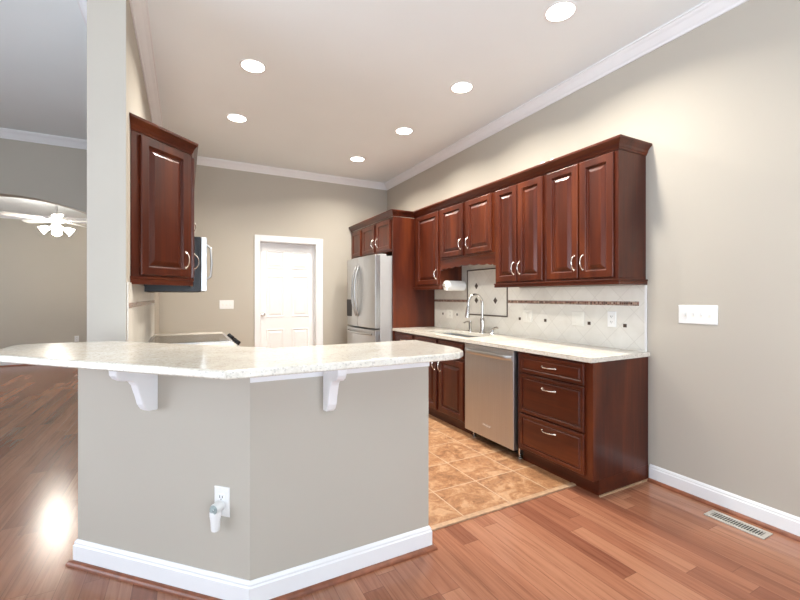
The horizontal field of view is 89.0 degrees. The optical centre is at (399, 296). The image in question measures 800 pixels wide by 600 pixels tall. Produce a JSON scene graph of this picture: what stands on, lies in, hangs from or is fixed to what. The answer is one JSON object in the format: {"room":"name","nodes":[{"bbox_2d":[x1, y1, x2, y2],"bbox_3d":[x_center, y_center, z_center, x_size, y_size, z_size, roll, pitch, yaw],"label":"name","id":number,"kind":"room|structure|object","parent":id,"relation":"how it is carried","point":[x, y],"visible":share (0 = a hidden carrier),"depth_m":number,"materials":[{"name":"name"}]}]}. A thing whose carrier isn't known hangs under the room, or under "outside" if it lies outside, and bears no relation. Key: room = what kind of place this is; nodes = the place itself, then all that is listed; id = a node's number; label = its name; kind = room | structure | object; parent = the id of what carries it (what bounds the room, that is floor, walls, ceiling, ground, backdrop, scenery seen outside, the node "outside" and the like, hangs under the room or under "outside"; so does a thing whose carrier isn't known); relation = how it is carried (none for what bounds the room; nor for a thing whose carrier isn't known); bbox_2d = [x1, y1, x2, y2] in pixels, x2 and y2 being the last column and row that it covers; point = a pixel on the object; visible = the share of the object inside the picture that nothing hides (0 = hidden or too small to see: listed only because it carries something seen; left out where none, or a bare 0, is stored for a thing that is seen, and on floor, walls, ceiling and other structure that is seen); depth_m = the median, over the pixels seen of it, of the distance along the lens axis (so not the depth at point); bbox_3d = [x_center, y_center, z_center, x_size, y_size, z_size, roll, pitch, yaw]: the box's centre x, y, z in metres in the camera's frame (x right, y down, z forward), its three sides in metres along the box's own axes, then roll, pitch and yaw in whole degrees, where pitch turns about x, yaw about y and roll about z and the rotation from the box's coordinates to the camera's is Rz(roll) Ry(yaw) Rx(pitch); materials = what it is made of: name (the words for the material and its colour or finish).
{"room":"kitchen","nodes":[
{"label":"kitchen","id":0,"kind":"room"},
{"bbox_2d":[0,218,86,348],"bbox_3d":[-6.244,-0.120,8.073,6.700,2.800,0.150,0,0,-28],"label":"wall","id":1,"kind":"structure","parent":0,"point":[43,277],"depth_m":7.71,"materials":[{"name":"beige paint"}]},
{"bbox_2d":[0,362,18,365],"bbox_3d":[-6.161,1.223,8.024,6.600,0.114,0.014,0,0,-28],"label":"baseboard","id":2,"kind":"structure","parent":1,"relation":"attached to","point":[1,363],"depth_m":7.47,"materials":[{"name":"white paint"}]},
{"bbox_2d":[0,364,27,366],"bbox_3d":[-6.154,1.270,8.009,6.600,0.020,0.020,0,0,-28],"label":"trim","id":3,"kind":"structure","parent":1,"relation":"attached to","point":[19,364],"depth_m":7.50,"materials":[{"name":"brown wood"}]},
{"bbox_2d":[0,214,86,223],"bbox_3d":[-5.243,-1.476,6.285,6.600,0.088,3.947,0,0,-28],"label":"crown molding","id":4,"kind":"structure","parent":1,"relation":"attached to","point":[68,219],"depth_m":7.70,"materials":[{"name":"white paint"}]},
{"bbox_2d":[74,336,78,341],"bbox_3d":[-6.313,0.825,7.947,0.070,0.118,0.008,0,0,-28],"label":"wall outlet","id":5,"kind":"object","parent":1,"relation":"attached to","point":[76,338],"visible":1,"depth_m":7.94,"materials":[{"name":"white plastic"}]},
{"bbox_2d":[0,196,86,218],"bbox_3d":[-4.806,-1.570,6.601,8.067,0.100,4.097,0,0,-28],"label":"ceiling","id":6,"kind":"structure","parent":0,"point":[7,204],"depth_m":7.03,"materials":[{"name":"white paint"}]},
{"bbox_2d":[0,205,86,235],"bbox_3d":[-5.314,-1.241,6.358,1.234,0.558,1.254,0,0,-28],"label":"ceiling fan","id":7,"kind":"object","parent":6,"relation":"hanging from","point":[57,218],"visible":0.94,"depth_m":6.26,"materials":[{"name":"white metal"}]},
{"bbox_2d":[87,0,158,341],"bbox_3d":[-2.338,-0.255,3.594,0.208,3.070,3.206,0,0,-28],"label":"wall","id":8,"kind":"structure","parent":0,"point":[116,88],"depth_m":2.27,"materials":[{"name":"beige paint"}]},
{"bbox_2d":[127,282,154,341],"bbox_3d":[-2.013,0.152,3.213,0.009,0.467,2.182,0,0,-28],"label":"backsplash","id":9,"kind":"structure","parent":8,"relation":"attached to","point":[140,304],"depth_m":2.80,"materials":[{"name":"beige tile"}]},
{"bbox_2d":[131,129,190,278],"bbox_3d":[-1.523,-0.557,2.620,0.321,0.875,0.334,0,0,-28],"label":"upper cabinet","id":10,"kind":"object","parent":8,"relation":"attached to","point":[160,171],"visible":0.96,"depth_m":2.56,"materials":[{"name":"brown wood"}]},
{"bbox_2d":[191,158,198,278],"bbox_3d":[-1.697,-0.557,3.006,0.374,0.875,0.509,0,0,-28],"label":"upper cabinet","id":11,"kind":"object","parent":8,"relation":"attached to","point":[192,159],"visible":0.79,"depth_m":2.87,"materials":[{"name":"brown wood"}]},
{"bbox_2d":[130,276,193,286],"bbox_3d":[-1.538,-0.097,2.848,0.206,0.046,0.932,0,0,-7],"label":"rail","id":12,"kind":"object","parent":11,"relation":"attached to","point":[133,279],"visible":0.94,"depth_m":2.58,"materials":[{"name":"brown wood"}]},
{"bbox_2d":[0,0,748,189],"bbox_3d":[-1.307,-1.746,1.047,7.067,0.088,8.673,0,0,-28],"label":"crown molding","id":13,"kind":"structure","parent":8,"relation":"attached to","point":[706,11],"depth_m":3.46,"materials":[{"name":"white paint"}]},
{"bbox_3d":[-1.995,-0.743,3.572,0.374,0.504,0.768,0,0,-28],"label":"upper cabinet","id":14,"kind":"object","parent":8,"relation":"attached to","visible":0},
{"bbox_2d":[129,112,197,188],"bbox_3d":[-1.890,-1.024,3.363,0.365,0.074,2.118,0,0,-28],"label":"crown molding","id":15,"kind":"structure","parent":14,"relation":"attached to","point":[138,124],"depth_m":2.59,"materials":[{"name":"brown wood"}]},
{"bbox_2d":[144,237,212,292],"bbox_3d":[-1.943,-0.263,3.599,0.490,0.450,0.764,0,0,-28],"label":"microwave","id":16,"kind":"object","parent":14,"relation":"attached to","point":[200,243],"visible":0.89,"depth_m":3.32,"materials":[{"name":"silver metal"}]},
{"bbox_2d":[0,138,386,346],"bbox_3d":[-3.436,-0.255,4.917,7.217,3.070,0.160,0,0,-28],"label":"wall","id":17,"kind":"structure","parent":0,"point":[231,206],"depth_m":5.47,"materials":[{"name":"beige paint"}]},
{"bbox_2d":[219,300,233,308],"bbox_3d":[-2.306,0.108,5.414,0.175,0.118,0.016,0,0,-28],"label":"light switch","id":18,"kind":"object","parent":17,"relation":"attached to","point":[223,304],"visible":1,"depth_m":5.42,"materials":[{"name":"white plastic"}]},
{"bbox_2d":[254,234,322,347],"bbox_3d":[-1.606,0.215,5.874,0.964,2.130,0.178,0,0,-28],"label":"door","id":19,"kind":"structure","parent":17,"relation":"in","point":[288,271],"depth_m":5.89,"materials":[{"name":"white paint"}]},
{"bbox_2d":[78,366,428,580],"bbox_3d":[-0.694,0.774,1.898,1.698,1.012,0.466,0,0,-4],"label":"wall","id":20,"kind":"structure","parent":0,"point":[307,483],"depth_m":1.81,"materials":[{"name":"beige paint"}]},
{"bbox_2d":[109,371,157,410],"bbox_3d":[-1.123,0.385,1.722,0.040,0.235,0.200,0,0,17],"label":"corbel","id":21,"kind":"object","parent":20,"relation":"attached to","point":[144,387],"visible":0.71,"depth_m":1.74,"materials":[{"name":"white paint"}]},
{"bbox_2d":[214,485,229,516],"bbox_3d":[-0.748,0.860,1.706,0.076,0.122,0.008,0,0,17],"label":"wall outlet","id":22,"kind":"object","parent":20,"relation":"attached to","point":[221,493],"visible":0.75,"depth_m":1.70,"materials":[{"name":"white plastic"}]},
{"bbox_2d":[209,501,224,532],"bbox_3d":[-0.759,0.907,1.680,0.048,0.113,0.049,0,0,17],"label":"air freshener","id":23,"kind":"object","parent":22,"relation":"attached to","point":[215,510],"visible":1,"depth_m":1.66,"materials":[{"name":"white plastic"}]},
{"bbox_2d":[209,506,216,514],"bbox_3d":[-0.762,0.872,1.661,0.037,0.038,0.005,0,0,17],"label":"grille","id":24,"kind":"object","parent":23,"relation":"attached to","point":[213,509],"depth_m":1.66,"materials":[{"name":"grey plastic"}]},
{"bbox_2d":[209,511,220,532],"bbox_3d":[-0.761,0.923,1.677,0.045,0.082,0.045,0,0,-28],"label":"oil bottle","id":25,"kind":"object","parent":23,"relation":"on","point":[215,516],"depth_m":1.66,"materials":[{"name":"white plastic"}]},
{"bbox_2d":[218,493,224,500],"bbox_3d":[-0.748,0.840,1.704,0.032,0.028,0.003,0,0,17],"label":"receptacle","id":26,"kind":"object","parent":22,"relation":"attached to","point":[221,496],"depth_m":1.70,"materials":[{"name":"white plastic"}]},
{"bbox_2d":[0,340,462,379],"bbox_3d":[-0.795,0.252,1.746,2.149,0.030,0.916,0,0,-2],"label":"countertop","id":27,"kind":"structure","parent":20,"relation":"on","point":[184,360],"depth_m":1.61,"materials":[{"name":"beige stone"}]},
{"bbox_2d":[65,543,437,599],"bbox_3d":[-0.694,1.270,1.883,1.787,0.020,0.508,0,0,-3],"label":"trim","id":28,"kind":"structure","parent":20,"relation":"attached to","point":[146,583],"depth_m":1.83,"materials":[{"name":"brown wood"}]},
{"bbox_2d":[73,526,431,599],"bbox_3d":[-0.694,1.223,1.890,1.734,0.114,0.479,0,0,-3],"label":"baseboard","id":29,"kind":"structure","parent":20,"relation":"attached to","point":[218,585],"depth_m":1.81,"materials":[{"name":"white paint"}]},
{"bbox_2d":[323,369,346,411],"bbox_3d":[-0.277,0.385,1.719,0.040,0.235,0.200,0,0,-28],"label":"corbel","id":30,"kind":"object","parent":20,"relation":"attached to","point":[331,379],"visible":0.7,"depth_m":1.73,"materials":[{"name":"white paint"}]},
{"bbox_2d":[250,362,428,382],"bbox_3d":[-0.232,0.310,1.865,0.860,0.085,0.014,0,0,-28],"label":"trim","id":31,"kind":"structure","parent":20,"relation":"attached to","point":[369,369],"depth_m":1.80,"materials":[{"name":"white paint"}]},
{"bbox_2d":[0,0,704,182],"bbox_3d":[-1.272,-1.840,0.981,7.367,0.100,8.823,0,0,-28],"label":"ceiling","id":32,"kind":"structure","parent":0,"point":[337,84],"depth_m":3.15,"materials":[{"name":"white paint"}]},
{"bbox_2d":[226,114,247,122],"bbox_3d":[-1.635,-1.784,4.081,0.200,0.012,0.200,0,0,-28],"label":"recessed light","id":33,"kind":"object","parent":32,"relation":"in","point":[239,118],"visible":1,"depth_m":4.07,"materials":[{"name":"white paint"}]},
{"bbox_2d":[239,59,266,72],"bbox_3d":[-1.141,-1.784,3.161,0.200,0.012,0.200,0,0,-28],"label":"recessed light","id":34,"kind":"object","parent":32,"relation":"in","point":[250,65],"visible":1,"depth_m":3.15,"materials":[{"name":"white paint"}]},
{"bbox_2d":[350,156,364,161],"bbox_3d":[-0.555,-1.784,5.301,0.200,0.012,0.200,0,0,-28],"label":"recessed light","id":35,"kind":"object","parent":32,"relation":"in","point":[356,158],"visible":1,"depth_m":5.29,"materials":[{"name":"white paint"}]},
{"bbox_2d":[395,127,412,134],"bbox_3d":[0.045,-1.784,4.400,0.200,0.012,0.200,0,0,-28],"label":"recessed light","id":36,"kind":"object","parent":32,"relation":"in","point":[402,130],"visible":1,"depth_m":4.38,"materials":[{"name":"white paint"}]},
{"bbox_2d":[450,81,473,93],"bbox_3d":[0.529,-1.784,3.484,0.200,0.012,0.200,0,0,-28],"label":"recessed light","id":37,"kind":"object","parent":32,"relation":"in","point":[461,87],"visible":1,"depth_m":3.47,"materials":[{"name":"white paint"}]},
{"bbox_2d":[544,0,577,22],"bbox_3d":[1.008,-1.784,2.557,0.200,0.012,0.200,0,0,-28],"label":"recessed light","id":38,"kind":"object","parent":32,"relation":"in","point":[560,11],"visible":1,"depth_m":2.54,"materials":[{"name":"white paint"}]},
{"bbox_2d":[0,365,799,599],"bbox_3d":[-2.642,1.317,2.664,8.217,0.086,13.080,0,0,-28],"label":"floor","id":39,"kind":"structure","parent":0,"point":[646,540],"depth_m":2.16,"materials":[{"name":"laminate"}]},
{"bbox_2d":[147,333,240,345],"bbox_3d":[-1.844,0.809,3.653,0.702,0.882,0.766,0,0,-28],"label":"range","id":40,"kind":"object","parent":39,"relation":"on","point":[201,338],"visible":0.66,"depth_m":3.53,"materials":[{"name":"grey metal"}]},
{"bbox_2d":[147,334,231,343],"bbox_3d":[-1.875,0.385,3.636,0.630,0.019,0.766,0,0,-28],"label":"cooktop","id":41,"kind":"object","parent":40,"relation":"in","point":[201,338],"depth_m":3.53,"materials":[{"name":"silver metal"}]},
{"bbox_2d":[347,254,391,343],"bbox_3d":[-0.231,0.375,5.514,0.891,1.798,0.963,0,0,-28],"label":"refrigerator","id":42,"kind":"object","parent":39,"relation":"on","point":[369,278],"visible":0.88,"depth_m":5.04,"materials":[{"name":"grey metal"}]},
{"bbox_2d":[351,216,434,340],"bbox_3d":[-0.170,0.144,5.749,0.660,2.259,1.415,0,0,-28],"label":"tall cabinet","id":43,"kind":"object","parent":39,"relation":"on","point":[393,236],"visible":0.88,"depth_m":5.11,"materials":[{"name":"brown wood"}]},
{"bbox_2d":[349,134,651,231],"bbox_3d":[0.418,-1.024,4.479,0.350,0.074,4.237,0,0,-34],"label":"crown molding","id":44,"kind":"structure","parent":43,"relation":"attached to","point":[622,142],"depth_m":3.36,"materials":[{"name":"brown wood"}]},
{"bbox_2d":[395,331,414,340],"bbox_3d":[0.287,0.846,4.909,0.635,0.856,0.492,0,0,-28],"label":"base cabinet","id":45,"kind":"object","parent":39,"relation":"on","point":[399,336],"visible":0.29,"depth_m":4.77,"materials":[{"name":"brown wood"}]},
{"bbox_2d":[415,334,475,434],"bbox_3d":[0.624,0.846,4.272,0.635,0.856,0.948,0,0,-28],"label":"base cabinet","id":46,"kind":"object","parent":39,"relation":"on","point":[446,378],"visible":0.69,"depth_m":3.97,"materials":[{"name":"brown wood"}]},
{"bbox_2d":[392,326,649,362],"bbox_3d":[0.825,0.402,3.910,0.618,0.030,2.760,0,0,-28],"label":"countertop","id":47,"kind":"structure","parent":46,"relation":"on","point":[565,350],"depth_m":3.21,"materials":[{"name":"beige stone"}]},
{"bbox_2d":[441,333,477,336],"bbox_3d":[0.616,0.513,4.261,0.360,0.190,0.780,0,0,-28],"label":"sink","id":48,"kind":"object","parent":47,"relation":"in","point":[455,334],"visible":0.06,"depth_m":4.53,"materials":[{"name":"silver metal"}]},
{"bbox_2d":[464,321,472,331],"bbox_3d":[0.745,0.326,4.465,0.113,0.122,0.052,0,0,-28],"label":"soap dispenser","id":49,"kind":"object","parent":47,"relation":"on","point":[469,322],"visible":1,"depth_m":4.46,"materials":[{"name":"silver metal"}]},
{"bbox_2d":[465,293,485,332],"bbox_3d":[0.790,0.177,4.280,0.228,0.420,0.070,0,0,-10],"label":"faucet","id":50,"kind":"object","parent":47,"relation":"on","point":[467,313],"visible":0.99,"depth_m":4.27,"materials":[{"name":"silver metal"}]},
{"bbox_2d":[490,327,498,334],"bbox_3d":[0.961,0.344,4.121,0.053,0.085,0.133,0,0,-28],"label":"lever","id":51,"kind":"object","parent":47,"relation":"on","point":[493,328],"visible":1,"depth_m":4.13,"materials":[{"name":"silver metal"}]},
{"bbox_2d":[465,343,522,458],"bbox_3d":[0.978,0.848,3.557,0.641,0.852,0.632,0,0,-28],"label":"dishwasher","id":52,"kind":"object","parent":39,"relation":"on","point":[491,373],"visible":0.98,"depth_m":3.36,"materials":[{"name":"silver metal"}]},
{"bbox_2d":[430,482,575,530],"bbox_3d":[0.636,1.274,2.479,1.249,0.011,0.034,0,0,-28],"label":"trim","id":53,"kind":"structure","parent":39,"relation":"on","point":[546,492],"depth_m":2.45,"materials":[{"name":"beige wood"}]},
{"bbox_2d":[518,351,647,497],"bbox_3d":[1.304,0.849,2.983,0.635,0.862,0.667,0,0,-28],"label":"base cabinet","id":54,"kind":"object","parent":39,"relation":"on","point":[585,424],"visible":0.98,"depth_m":2.74,"materials":[{"name":"brown wood"}]},
{"bbox_2d":[704,510,772,539],"bbox_3d":[1.893,1.277,2.288,0.105,0.006,0.282,0,0,-28],"label":"floor vent","id":55,"kind":"object","parent":39,"relation":"in","point":[755,531],"visible":1,"depth_m":2.27,"materials":[{"name":"beige metal"}]},
{"bbox_3d":[-1.458,0.846,2.873,0.670,0.856,0.963,0,0,-28],"label":"base cabinet","id":56,"kind":"object","parent":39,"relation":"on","visible":0},
{"bbox_2d":[193,342,236,345],"bbox_3d":[-1.464,0.402,2.860,0.647,0.030,0.982,0,0,-28],"label":"countertop","id":57,"kind":"structure","parent":56,"relation":"on","point":[229,343],"depth_m":3.28,"materials":[{"name":"beige stone"}]},
{"bbox_3d":[-2.137,0.846,4.159,0.670,0.856,0.393,0,0,-28],"label":"base cabinet","id":58,"kind":"object","parent":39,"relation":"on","visible":0},
{"bbox_2d":[153,332,223,335],"bbox_3d":[-2.150,0.402,4.159,0.647,0.030,0.407,0,0,-28],"label":"countertop","id":59,"kind":"structure","parent":58,"relation":"on","point":[172,334],"depth_m":4.26,"materials":[{"name":"beige stone"}]},
{"bbox_2d":[387,0,799,516],"bbox_3d":[1.884,-0.255,2.733,0.150,3.070,8.973,0,0,-28],"label":"wall","id":60,"kind":"structure","parent":0,"point":[717,104],"depth_m":2.50,"materials":[{"name":"beige paint"}]},
{"bbox_2d":[415,210,461,286],"bbox_3d":[0.432,-0.557,4.934,0.358,0.875,0.584,0,0,-28],"label":"upper cabinet","id":61,"kind":"object","parent":60,"relation":"attached to","point":[428,272],"visible":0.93,"depth_m":4.79,"materials":[{"name":"brown wood"}]},
{"bbox_2d":[413,286,442,289],"bbox_3d":[0.445,-0.101,4.940,0.326,0.037,0.585,0,0,-28],"label":"rail","id":62,"kind":"object","parent":61,"relation":"attached to","point":[427,287],"visible":0.65,"depth_m":4.81,"materials":[{"name":"brown wood"}]},
{"bbox_2d":[440,191,495,259],"bbox_3d":[0.785,-0.703,4.265,0.358,0.585,0.927,0,0,-28],"label":"upper cabinet","id":63,"kind":"object","parent":60,"relation":"attached to","point":[467,228],"visible":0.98,"depth_m":4.12,"materials":[{"name":"brown wood"}]},
{"bbox_2d":[441,253,495,270],"bbox_3d":[0.685,-0.350,4.212,0.018,0.117,0.925,0,0,-28],"label":"valance","id":64,"kind":"object","parent":63,"relation":"attached to","point":[484,259],"visible":0.97,"depth_m":4.13,"materials":[{"name":"brown wood"}]},
{"bbox_2d":[496,174,545,283],"bbox_3d":[1.142,-0.557,3.589,0.358,0.875,0.599,0,0,-28],"label":"upper cabinet","id":65,"kind":"object","parent":60,"relation":"attached to","point":[521,206],"visible":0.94,"depth_m":3.48,"materials":[{"name":"brown wood"}]},
{"bbox_2d":[434,264,646,351],"bbox_3d":[1.087,-0.011,4.061,0.015,0.796,2.738,0,0,-28],"label":"backsplash","id":66,"kind":"structure","parent":60,"relation":"attached to","point":[552,308],"depth_m":3.60,"materials":[{"name":"beige tile"}]},
{"bbox_2d":[447,309,451,318],"bbox_3d":[0.602,0.210,4.972,0.009,0.118,0.116,0,0,-28],"label":"wall outlet","id":67,"kind":"object","parent":66,"relation":"attached to","point":[449,311],"visible":1,"depth_m":4.96,"materials":[{"name":"beige plastic"}]},
{"bbox_2d":[523,310,531,322],"bbox_3d":[1.199,0.184,3.840,0.009,0.118,0.116,0,0,-28],"label":"light switch","id":68,"kind":"object","parent":66,"relation":"attached to","point":[527,314],"visible":1,"depth_m":3.83,"materials":[{"name":"beige plastic"}]},
{"bbox_2d":[572,311,583,325],"bbox_3d":[1.461,0.184,3.345,0.009,0.118,0.116,0,0,-28],"label":"light switch","id":69,"kind":"object","parent":66,"relation":"attached to","point":[577,317],"visible":1,"depth_m":3.35,"materials":[{"name":"beige plastic"}]},
{"bbox_2d":[607,311,615,326],"bbox_3d":[1.601,0.172,3.079,0.008,0.118,0.070,0,0,-28],"label":"wall outlet","id":70,"kind":"object","parent":66,"relation":"attached to","point":[611,315],"visible":1,"depth_m":3.08,"materials":[{"name":"white plastic"}]},
{"bbox_2d":[546,149,645,281],"bbox_3d":[1.427,-0.557,3.050,0.358,0.875,0.618,0,0,-28],"label":"upper cabinet","id":71,"kind":"object","parent":60,"relation":"attached to","point":[596,206],"visible":1,"depth_m":2.85,"materials":[{"name":"brown wood"}]},
{"bbox_2d":[494,279,647,287],"bbox_3d":[1.303,-0.101,3.316,0.326,0.037,1.235,0,0,-28],"label":"rail","id":72,"kind":"object","parent":71,"relation":"attached to","point":[597,281],"visible":1,"depth_m":2.99,"materials":[{"name":"brown wood"}]},
{"bbox_2d":[678,305,717,324],"bbox_3d":[1.878,0.114,2.565,0.016,0.119,0.220,0,0,-28],"label":"light switch","id":73,"kind":"object","parent":60,"relation":"attached to","point":[687,314],"visible":1,"depth_m":2.56,"materials":[{"name":"white plastic"}]},
{"bbox_2d":[647,478,799,541],"bbox_3d":[2.772,1.270,0.839,0.020,0.020,4.494,0,0,-28],"label":"trim","id":74,"kind":"structure","parent":60,"relation":"attached to","point":[734,513],"depth_m":2.40,"materials":[{"name":"brown wood"}]},
{"bbox_2d":[649,464,799,535],"bbox_3d":[2.787,1.223,0.847,0.014,0.114,4.494,0,0,-28],"label":"baseboard","id":75,"kind":"structure","parent":60,"relation":"attached to","point":[782,520],"depth_m":2.41,"materials":[{"name":"white paint"}]},
{"bbox_3d":[0.606,-0.125,4.650,0.296,0.040,0.076,0,0,-28],"label":"paper towel holder","id":76,"kind":"object","parent":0,"visible":0},
{"bbox_2d":[443,281,465,290],"bbox_3d":[0.620,-0.122,4.625,0.240,0.114,0.114,0,0,-28],"label":"paper towel roll","id":77,"kind":"object","parent":76,"relation":"hanging from","point":[450,285],"visible":0.99,"depth_m":4.58,"materials":[{"name":"white paper"}]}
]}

